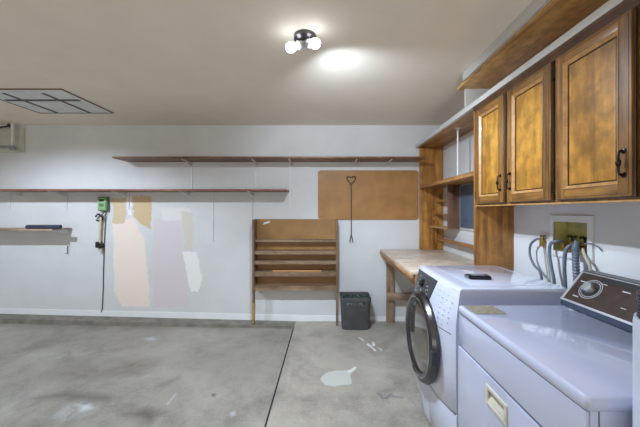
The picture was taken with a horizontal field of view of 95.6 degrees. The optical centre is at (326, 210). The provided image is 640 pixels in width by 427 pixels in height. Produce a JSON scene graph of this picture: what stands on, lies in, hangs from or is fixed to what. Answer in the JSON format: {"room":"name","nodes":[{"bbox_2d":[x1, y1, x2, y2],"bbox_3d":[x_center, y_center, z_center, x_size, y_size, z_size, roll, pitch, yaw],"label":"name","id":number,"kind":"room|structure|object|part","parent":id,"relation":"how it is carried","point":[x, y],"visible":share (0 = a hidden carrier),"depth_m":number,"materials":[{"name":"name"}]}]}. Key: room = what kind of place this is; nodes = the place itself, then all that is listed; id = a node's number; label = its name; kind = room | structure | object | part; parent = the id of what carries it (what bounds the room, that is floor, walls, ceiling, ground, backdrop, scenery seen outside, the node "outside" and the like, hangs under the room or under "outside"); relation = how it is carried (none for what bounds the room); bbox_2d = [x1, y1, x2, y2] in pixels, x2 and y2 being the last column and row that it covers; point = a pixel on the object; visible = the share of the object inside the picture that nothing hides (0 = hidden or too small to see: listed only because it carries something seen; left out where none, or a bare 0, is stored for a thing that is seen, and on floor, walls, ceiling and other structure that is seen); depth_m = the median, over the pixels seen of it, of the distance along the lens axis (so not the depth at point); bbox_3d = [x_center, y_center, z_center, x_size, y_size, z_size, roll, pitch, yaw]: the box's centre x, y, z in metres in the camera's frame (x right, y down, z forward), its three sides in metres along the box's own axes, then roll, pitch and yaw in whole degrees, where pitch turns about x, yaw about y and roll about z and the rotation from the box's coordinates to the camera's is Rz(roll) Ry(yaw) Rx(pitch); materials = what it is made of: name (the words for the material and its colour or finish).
{"room":"garage","nodes":[
{"label":"garage","id":0,"kind":"room"},
{"bbox_2d":[0,324,291,426],"bbox_3d":[-2.538,1.454,0.500,4.324,0.245,6.200,0,0,0],"label":"floor","id":1,"kind":"structure","parent":0,"point":[51,375],"depth_m":2.44,"materials":[{"name":"grey concrete"}]},
{"bbox_2d":[264,328,293,426],"bbox_3d":[-0.399,1.402,1.300,0.022,0.050,4.600,0,0,0],"label":"joint","id":2,"kind":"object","parent":1,"relation":"in","point":[293,328],"depth_m":2.33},
{"bbox_2d":[0,125,440,316],"bbox_3d":[-1.637,0.202,3.680,6.327,2.750,0.100,0,0,0],"label":"wall","id":3,"kind":"structure","parent":0,"point":[160,252],"depth_m":3.63,"materials":[{"name":"white paint"}]},
{"bbox_2d":[0,128,24,151],"bbox_3d":[-4.112,-0.885,3.621,0.676,0.307,0.018,0,0,0],"label":"board","id":4,"kind":"object","parent":3,"relation":"attached to","point":[5,133],"visible":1,"depth_m":3.61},
{"bbox_2d":[0,228,71,233],"bbox_3d":[-3.818,0.245,3.487,1.265,0.073,0.265,0,0,0],"label":"wall shelf","id":5,"kind":"object","parent":3,"relation":"attached to","point":[64,230],"visible":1,"depth_m":3.35,"materials":[{"name":"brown wood"}]},
{"bbox_2d":[25,225,61,228],"bbox_3d":[-3.305,0.185,3.385,0.390,0.047,0.047,0,0,0],"label":"bar","id":6,"kind":"object","parent":5,"relation":"on","point":[26,226],"visible":1,"depth_m":3.37,"materials":[{"name":"blue metal"}]},
{"bbox_2d":[98,197,109,210],"bbox_3d":[-2.777,-0.088,3.602,0.118,0.176,0.055,0,0,0],"label":"outlet box","id":7,"kind":"object","parent":3,"relation":"attached to","point":[103,202],"visible":1,"depth_m":3.58,"materials":[{"name":"green plastic"}]},
{"bbox_2d":[95,211,104,251],"bbox_3d":[-2.813,0.239,3.600,0.133,0.539,0.043,0,0,0],"label":"tube","id":8,"kind":"object","parent":7,"relation":"hanging from","point":[98,244],"visible":1,"depth_m":3.59,"materials":[{"name":"beige plastic"}]},
{"bbox_3d":[-2.781,-0.088,3.582,0.098,0.150,0.007,0,0,0],"label":"plate","id":9,"kind":"part","parent":7,"relation":"part of","materials":[{"name":"green plastic"}]},
{"bbox_2d":[101,211,105,311],"bbox_3d":[-2.785,0.629,3.615,0.071,1.259,0.020,0,0,0],"label":"power cord","id":10,"kind":"object","parent":7,"relation":"attached to","point":[105,211],"visible":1,"depth_m":3.62,"materials":[{"name":"grey plastic"}]},
{"bbox_2d":[0,189,288,240],"bbox_3d":[-2.461,0.061,3.487,3.978,0.631,0.284,0,0,0],"label":"wall shelf","id":11,"kind":"object","parent":3,"relation":"attached to","point":[64,192],"visible":1,"depth_m":3.46,"materials":[{"name":"brown wood"}]},
{"bbox_2d":[0,314,295,328],"bbox_3d":[-2.544,1.425,3.550,4.312,0.303,0.160,0,0,0],"label":"trim","id":12,"kind":"structure","parent":3,"relation":"attached to","point":[4,318],"depth_m":3.49,"materials":[{"name":"concrete"}]},
{"bbox_2d":[0,308,404,320],"bbox_3d":[-1.800,1.292,3.627,5.800,0.170,0.006,0,0,0],"label":"baseboard","id":13,"kind":"structure","parent":3,"relation":"attached to","point":[270,317],"depth_m":3.62,"materials":[{"name":"white paint"}]},
{"bbox_2d":[112,157,424,208],"bbox_3d":[-0.672,-0.326,3.487,3.615,0.606,0.284,0,0,0],"label":"wall shelf","id":14,"kind":"object","parent":3,"relation":"attached to","point":[189,160],"visible":0.98,"depth_m":3.44,"materials":[{"name":"brown wood"}]},
{"bbox_2d":[318,170,417,219],"bbox_3d":[0.513,-0.200,3.615,1.251,0.613,0.009,0,0,0],"label":"panel","id":15,"kind":"object","parent":3,"relation":"attached to","point":[376,194],"visible":1,"depth_m":3.61,"materials":[{"name":"wood"}]},
{"bbox_2d":[346,176,355,241],"bbox_3d":[0.300,-0.022,3.599,0.119,0.822,0.027,0,0,0],"label":"hanging rod","id":16,"kind":"object","parent":15,"relation":"hanging from","point":[347,176],"visible":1,"depth_m":3.60,"materials":[{"name":"metal"}]},
{"bbox_2d":[0,0,533,124],"bbox_3d":[-1.617,-1.123,0.515,6.367,0.100,6.430,0,0,0],"label":"ceiling","id":17,"kind":"structure","parent":0,"point":[144,62],"depth_m":2.01,"materials":[{"name":"beige paint"}]},
{"bbox_2d":[0,123,16,149],"bbox_3d":[-4.199,-0.906,3.530,0.802,0.332,0.040,0,0,0],"label":"door track","id":18,"kind":"object","parent":17,"relation":"hanging from","point":[11,147],"visible":1,"depth_m":3.52,"materials":[{"name":"metal"}]},
{"bbox_3d":[-4.205,-0.780,3.530,0.790,0.027,0.040,0,0,0],"label":"rail","id":19,"kind":"part","parent":18,"relation":"part of","materials":[{"name":"metal"}]},
{"bbox_2d":[0,88,113,113],"bbox_3d":[-2.726,-1.067,2.850,0.806,0.012,0.624,0,0,0],"label":"attic hatch","id":20,"kind":"object","parent":17,"relation":"attached to","point":[39,100],"visible":1,"depth_m":2.83,"materials":[{"name":"white"}]},
{"bbox_2d":[286,29,320,52],"bbox_3d":[-0.132,-1.012,1.770,0.216,0.122,0.159,0,0,13],"label":"ceiling lamp","id":21,"kind":"object","parent":17,"relation":"attached to","point":[304,38],"visible":1,"depth_m":1.72,"materials":[{"name":"silver metal"}]},
{"bbox_3d":[-0.211,-0.982,1.741,0.075,0.063,0.061,0,0,0],"label":"bulb","id":22,"kind":"part","parent":21,"relation":"part of","materials":[{"name":"white glass"}]},
{"bbox_2d":[296,40,304,49],"bbox_3d":[-0.159,-1.012,1.770,0.060,0.060,0.052,0,0,-30],"label":"socket","id":23,"kind":"object","parent":21,"relation":"attached to","point":[300,45],"depth_m":1.74,"materials":[{"name":"white metal"}]},
{"bbox_3d":[-0.122,-1.003,1.762,0.104,0.060,0.095,0,0,0],"label":"lamp shade","id":24,"kind":"part","parent":21,"relation":"part of","materials":[{"name":"metal"}]},
{"bbox_3d":[-0.075,-0.986,1.709,0.076,0.061,0.060,0,0,26],"label":"bulb","id":25,"kind":"part","parent":21,"relation":"part of","materials":[{"name":"white glass"}]},
{"bbox_2d":[266,321,430,426],"bbox_3d":[0.519,1.477,0.515,1.815,0.200,6.230,0,0,0],"label":"floor","id":26,"kind":"structure","parent":0,"point":[332,375],"depth_m":2.37,"materials":[{"name":"grey concrete"}]},
{"bbox_2d":[252,219,337,325],"bbox_3d":[-0.384,0.739,3.545,1.029,1.275,0.144,0,0,0],"label":"bookcase","id":27,"kind":"object","parent":26,"relation":"on","point":[279,244],"depth_m":3.61,"materials":[{"name":"brown wood"}]},
{"bbox_3d":[-0.885,1.171,3.501,0.022,0.385,0.049,0,0,0],"label":"leg","id":28,"kind":"part","parent":27,"relation":"part of","materials":[{"name":"brown wood"}]},
{"bbox_3d":[-0.885,0.540,3.546,0.024,0.877,0.142,0,0,0],"label":"panel","id":29,"kind":"part","parent":27,"relation":"part of","materials":[{"name":"brown wood"}]},
{"bbox_3d":[-0.383,0.530,3.613,0.980,0.857,0.008,0,0,0],"label":"panel","id":30,"kind":"part","parent":27,"relation":"part of","materials":[{"name":"brown wood"}]},
{"bbox_3d":[-0.362,0.724,3.515,0.590,0.012,0.030,0,0,0],"label":"wooden strip","id":31,"kind":"part","parent":27,"relation":"part of","materials":[{"name":"brown wood"}]},
{"bbox_3d":[0.119,0.540,3.546,0.024,0.877,0.142,0,0,0],"label":"panel","id":32,"kind":"part","parent":27,"relation":"part of","materials":[{"name":"brown wood"}]},
{"bbox_3d":[0.119,1.178,3.501,0.022,0.398,0.049,0,0,0],"label":"leg","id":33,"kind":"part","parent":27,"relation":"part of","materials":[{"name":"brown wood"}]},
{"bbox_2d":[340,292,370,329],"bbox_3d":[0.332,1.187,3.455,0.356,0.376,0.266,0,0,0],"label":"waste bin","id":34,"kind":"object","parent":26,"relation":"on","point":[355,306],"visible":1,"depth_m":3.34,"materials":[{"name":"grey plastic"}]},
{"bbox_2d":[379,249,473,322],"bbox_3d":[1.040,0.927,2.929,0.772,0.900,1.376,0,0,0],"label":"workbench","id":35,"kind":"object","parent":26,"relation":"on","point":[407,262],"visible":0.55,"depth_m":3.11,"materials":[{"name":"brown wood"}]},
{"bbox_3d":[0.781,0.938,3.594,0.089,0.879,0.038,0,0,0],"label":"leg","id":36,"kind":"part","parent":35,"relation":"part of","materials":[{"name":"brown wood"}]},
{"bbox_2d":[380,249,473,274],"bbox_3d":[1.043,0.487,2.938,0.766,0.020,1.357,0,0,0],"label":"countertop","id":37,"kind":"structure","parent":35,"relation":"on","point":[410,260],"depth_m":2.91,"materials":[{"name":"brown wood"}]},
{"bbox_2d":[419,112,513,270],"bbox_3d":[1.276,-0.156,2.914,0.297,1.264,1.405,0,0,0],"label":"shelving","id":38,"kind":"object","parent":35,"relation":"on","point":[493,226],"visible":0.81,"depth_m":3.08,"materials":[{"name":"brown wood"}]},
{"bbox_3d":[1.288,-0.155,3.607,0.275,1.262,0.021,0,0,0],"label":"panel","id":39,"kind":"part","parent":38,"relation":"part of","materials":[{"name":"brown wood"}]},
{"bbox_3d":[1.342,0.188,3.326,0.164,0.012,0.453,0,0,0],"label":"shelf","id":40,"kind":"part","parent":38,"relation":"part of","materials":[{"name":"brown wood"}]},
{"bbox_3d":[1.375,-0.155,3.575,0.100,1.262,0.040,0,0,0],"label":"corner post","id":41,"kind":"part","parent":38,"relation":"part of","materials":[{"name":"brown wood"}]},
{"bbox_3d":[1.240,-0.550,2.750,0.016,0.474,0.016,0,0,0],"label":"support rod","id":42,"kind":"part","parent":38,"relation":"part of","materials":[{"name":"white metal"}]},
{"bbox_3d":[1.276,-0.155,2.222,0.297,1.262,0.020,0,0,0],"label":"panel","id":43,"kind":"part","parent":38,"relation":"part of","materials":[{"name":"brown wood"}]},
{"bbox_2d":[405,265,566,426],"bbox_3d":[0.946,0.895,1.895,0.729,0.963,0.685,0,0,0],"label":"washing machine","id":44,"kind":"object","parent":26,"relation":"on","point":[432,311],"visible":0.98,"depth_m":1.68,"materials":[{"name":"white metal"}]},
{"bbox_3d":[0.598,0.823,1.925,0.022,0.424,0.424,0,0,0],"label":"door glass","id":45,"kind":"part","parent":44,"relation":"part of","materials":[{"name":"grey glass"}]},
{"bbox_3d":[0.616,0.824,1.925,0.060,0.568,0.568,0,0,0],"label":"door","id":46,"kind":"part","parent":44,"relation":"part of","materials":[{"name":"silver metal"}]},
{"bbox_3d":[0.666,0.535,2.020,0.077,0.193,0.396,0,0,0],"label":"control panel","id":47,"kind":"part","parent":44,"relation":"part of","materials":[{"name":"grey plastic"}]},
{"bbox_2d":[464,274,490,279],"bbox_3d":[0.921,0.401,1.774,0.144,0.026,0.078,0,0,0],"label":"gadget","id":48,"kind":"object","parent":44,"relation":"on","point":[467,276],"visible":1,"depth_m":1.75,"materials":[{"name":"plastic"}]},
{"bbox_3d":[1.025,0.415,1.895,0.450,0.002,0.575,0,0,0],"label":"panel","id":49,"kind":"part","parent":44,"relation":"part of","materials":[{"name":"white metal"}]},
{"bbox_2d":[458,270,639,426],"bbox_3d":[0.980,0.827,1.060,0.701,1.076,0.705,0,0,0],"label":"dryer","id":50,"kind":"object","parent":26,"relation":"on","point":[570,363],"visible":1,"depth_m":1.06,"materials":[{"name":"white metal"}]},
{"bbox_3d":[0.638,0.723,1.086,0.018,0.076,0.136,0,0,0],"label":"handle","id":51,"kind":"part","parent":50,"relation":"part of","materials":[{"name":"beige plastic"}]},
{"bbox_3d":[0.641,0.964,1.060,0.014,0.626,0.685,0,0,0],"label":"door","id":52,"kind":"part","parent":50,"relation":"part of","materials":[{"name":"white metal"}]},
{"bbox_3d":[1.180,0.347,1.308,0.048,0.051,0.048,0,0,0],"label":"dial knob","id":53,"kind":"part","parent":50,"relation":"part of","materials":[{"name":"metal"}]},
{"bbox_3d":[1.185,0.360,1.058,0.108,0.136,0.701,0,0,0],"label":"silver trim","id":54,"kind":"part","parent":50,"relation":"part of","materials":[{"name":"silver metal"}]},
{"bbox_2d":[633,289,639,426],"bbox_3d":[0.780,0.778,0.597,0.208,1.197,0.208,0,0,0],"label":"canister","id":55,"kind":"object","parent":26,"relation":"on","point":[636,318],"visible":1,"depth_m":0.65,"materials":[{"name":"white plastic"}]},
{"bbox_2d":[441,108,639,287],"bbox_3d":[1.497,0.202,0.515,0.140,2.750,6.230,0,0,0],"label":"wall","id":56,"kind":"structure","parent":0,"point":[616,224],"depth_m":1.81,"materials":[{"name":"white paint"}]},
{"bbox_2d":[437,237,473,249],"bbox_3d":[1.386,0.336,3.025,0.078,0.038,1.050,0,0,0],"label":"wall ledge","id":57,"kind":"object","parent":56,"relation":"attached to","point":[466,245],"visible":0.6,"depth_m":3.02,"materials":[{"name":"brown wood"}]},
{"bbox_2d":[460,183,473,230],"bbox_3d":[1.411,-0.041,2.848,0.031,0.465,0.455,0,0,0],"label":"window","id":58,"kind":"structure","parent":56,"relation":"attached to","point":[466,190],"depth_m":2.88,"materials":[{"name":"glass"}]},
{"bbox_2d":[539,233,548,254],"bbox_3d":[1.407,0.216,1.891,0.038,0.140,0.060,0,0,0],"label":"gas valve","id":59,"kind":"object","parent":56,"relation":"attached to","point":[544,241],"visible":0.94,"depth_m":1.88,"materials":[{"name":"gold metal"}]},
{"bbox_2d":[528,238,542,279],"bbox_3d":[1.382,0.773,1.909,0.040,1.196,0.131,0,0,0],"label":"hose","id":60,"kind":"object","parent":59,"relation":"attached to","point":[535,239],"visible":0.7,"depth_m":1.92,"materials":[{"name":"grey plastic"}]},
{"bbox_2d":[543,247,548,281],"bbox_3d":[1.414,0.799,1.870,0.018,1.144,0.051,0,0,0],"label":"hose","id":61,"kind":"object","parent":59,"relation":"attached to","point":[543,247],"visible":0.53,"depth_m":1.86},
{"bbox_2d":[473,0,639,206],"bbox_3d":[1.252,-0.409,1.403,0.345,0.751,1.605,0,0,0],"label":"upper cabinet","id":62,"kind":"object","parent":56,"relation":"attached to","point":[565,129],"visible":1,"depth_m":1.32,"materials":[{"name":"brown wood"}]},
{"bbox_3d":[1.113,-0.397,1.993,0.015,0.589,0.240,0,0,0],"label":"moulding","id":63,"kind":"part","parent":62,"relation":"part of","materials":[{"name":"brown wood"}]},
{"bbox_3d":[1.117,-0.713,1.993,0.015,0.050,0.234,0,0,0],"label":"rail","id":64,"kind":"part","parent":62,"relation":"part of","materials":[{"name":"brown wood"}]},
{"bbox_3d":[1.117,-0.080,1.993,0.015,0.050,0.234,0,0,0],"label":"rail","id":65,"kind":"part","parent":62,"relation":"part of","materials":[{"name":"brown wood"}]},
{"bbox_3d":[1.119,-0.397,1.993,0.020,0.683,0.334,0,0,0],"label":"door","id":66,"kind":"part","parent":62,"relation":"part of","materials":[{"name":"brown wood"}]},
{"bbox_3d":[1.122,-0.397,1.993,0.004,0.583,0.234,0,0,0],"label":"panel","id":67,"kind":"part","parent":62,"relation":"part of","materials":[{"name":"brown wood"}]},
{"bbox_3d":[1.116,-0.397,1.993,0.017,0.691,0.342,0,0,0],"label":"edge moulding","id":68,"kind":"part","parent":62,"relation":"part of","materials":[{"name":"brown wood"}]},
{"bbox_3d":[1.094,-0.180,1.854,0.028,0.112,0.022,0,0,0],"label":"handle","id":69,"kind":"part","parent":62,"relation":"part of","materials":[{"name":"brown metal"}]},
{"bbox_3d":[1.094,-0.180,1.757,0.028,0.112,0.022,0,0,0],"label":"handle","id":70,"kind":"part","parent":62,"relation":"part of","materials":[{"name":"brown metal"}]},
{"bbox_2d":[416,0,623,147],"bbox_3d":[1.264,-0.805,1.958,0.321,0.039,3.317,0,0,0],"label":"shelf","id":71,"kind":"object","parent":62,"relation":"on","point":[445,134],"visible":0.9,"depth_m":2.09,"materials":[{"name":"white wood"}]},
{"bbox_2d":[457,0,608,107],"bbox_3d":[1.238,-0.940,1.320,0.373,0.264,2.140,0,0,0],"label":"shelf","id":72,"kind":"object","parent":71,"relation":"on","point":[542,22],"visible":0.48,"depth_m":1.69,"materials":[{"name":"brown wood"}]},
{"bbox_3d":[1.275,-0.901,2.365,0.300,0.186,0.020,0,0,0],"label":"panel","id":73,"kind":"part","parent":72,"relation":"part of","materials":[{"name":"white paint"}]},
{"bbox_3d":[1.113,-0.397,1.613,0.015,0.589,0.251,0,0,0],"label":"moulding","id":74,"kind":"part","parent":62,"relation":"part of","materials":[{"name":"brown wood"}]},
{"bbox_3d":[1.117,-0.713,1.613,0.015,0.050,0.245,0,0,0],"label":"rail","id":75,"kind":"part","parent":62,"relation":"part of","materials":[{"name":"brown wood"}]},
{"bbox_3d":[1.117,-0.080,1.613,0.015,0.050,0.245,0,0,0],"label":"rail","id":76,"kind":"part","parent":62,"relation":"part of","materials":[{"name":"brown wood"}]},
{"bbox_3d":[1.122,-0.397,1.613,0.004,0.583,0.245,0,0,0],"label":"panel","id":77,"kind":"part","parent":62,"relation":"part of","materials":[{"name":"brown wood"}]},
{"bbox_3d":[1.119,-0.397,1.613,0.020,0.683,0.345,0,0,0],"label":"door","id":78,"kind":"part","parent":62,"relation":"part of","materials":[{"name":"brown wood"}]},
{"bbox_3d":[1.116,-0.397,1.613,0.017,0.691,0.353,0,0,0],"label":"edge moulding","id":79,"kind":"part","parent":62,"relation":"part of","materials":[{"name":"brown wood"}]},
{"bbox_3d":[1.117,-0.713,1.232,0.015,0.050,0.252,0,0,0],"label":"rail","id":80,"kind":"part","parent":62,"relation":"part of","materials":[{"name":"brown wood"}]},
{"bbox_3d":[1.113,-0.397,1.232,0.015,0.589,0.258,0,0,0],"label":"moulding","id":81,"kind":"part","parent":62,"relation":"part of","materials":[{"name":"brown wood"}]},
{"bbox_3d":[1.117,-0.080,1.232,0.015,0.050,0.252,0,0,0],"label":"rail","id":82,"kind":"part","parent":62,"relation":"part of","materials":[{"name":"brown wood"}]},
{"bbox_3d":[1.122,-0.397,1.232,0.004,0.583,0.252,0,0,0],"label":"panel","id":83,"kind":"part","parent":62,"relation":"part of","materials":[{"name":"brown wood"}]},
{"bbox_3d":[1.119,-0.397,1.232,0.020,0.683,0.352,0,0,0],"label":"door","id":84,"kind":"part","parent":62,"relation":"part of","materials":[{"name":"brown wood"}]},
{"bbox_3d":[1.116,-0.397,1.232,0.017,0.691,0.360,0,0,0],"label":"edge moulding","id":85,"kind":"part","parent":62,"relation":"part of","materials":[{"name":"brown wood"}]},
{"bbox_3d":[1.094,-0.180,1.084,0.028,0.112,0.022,0,0,0],"label":"handle","id":86,"kind":"part","parent":62,"relation":"part of","materials":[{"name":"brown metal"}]},
{"bbox_2d":[550,215,593,262],"bbox_3d":[1.464,0.152,1.695,0.109,0.250,0.294,0,0,0],"label":"outlet box","id":87,"kind":"object","parent":56,"relation":"attached to","point":[570,229],"visible":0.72,"depth_m":1.74,"materials":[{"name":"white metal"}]},
{"bbox_2d":[548,239,562,283],"bbox_3d":[1.391,0.771,1.768,0.061,1.200,0.057,0,0,0],"label":"hose","id":88,"kind":"object","parent":87,"relation":"attached to","point":[556,240],"visible":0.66,"depth_m":1.77,"materials":[{"name":"grey plastic"}]},
{"bbox_2d":[562,244,571,288],"bbox_3d":[1.386,0.779,1.663,0.059,1.185,0.034,0,0,40],"label":"hose","id":89,"kind":"object","parent":87,"relation":"attached to","point":[564,257],"visible":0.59,"depth_m":1.66,"materials":[{"name":"grey plastic"}]},
{"bbox_3d":[1.474,0.163,1.740,0.051,0.040,0.052,0,0,0],"label":"valve handle","id":90,"kind":"part","parent":87,"relation":"part of","materials":[{"name":"black plastic"}]},
{"bbox_2d":[571,241,580,280],"bbox_3d":[1.391,0.770,1.617,0.047,1.203,0.099,0,0,36],"label":"hose","id":91,"kind":"object","parent":87,"relation":"attached to","point":[576,245],"visible":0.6,"depth_m":1.59,"materials":[{"name":"grey plastic"}]},
{"bbox_2d":[581,248,592,269],"bbox_3d":[1.400,0.788,1.561,0.026,1.166,0.114,0,0,18],"label":"hose","id":92,"kind":"object","parent":87,"relation":"attached to","point":[582,249],"visible":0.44,"depth_m":1.55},
{"bbox_2d":[584,243,602,250],"bbox_3d":[1.418,0.191,1.545,0.015,0.037,0.098,0,0,0],"label":"wire","id":93,"kind":"object","parent":87,"relation":"attached to","point":[598,247],"visible":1,"depth_m":1.52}
]}

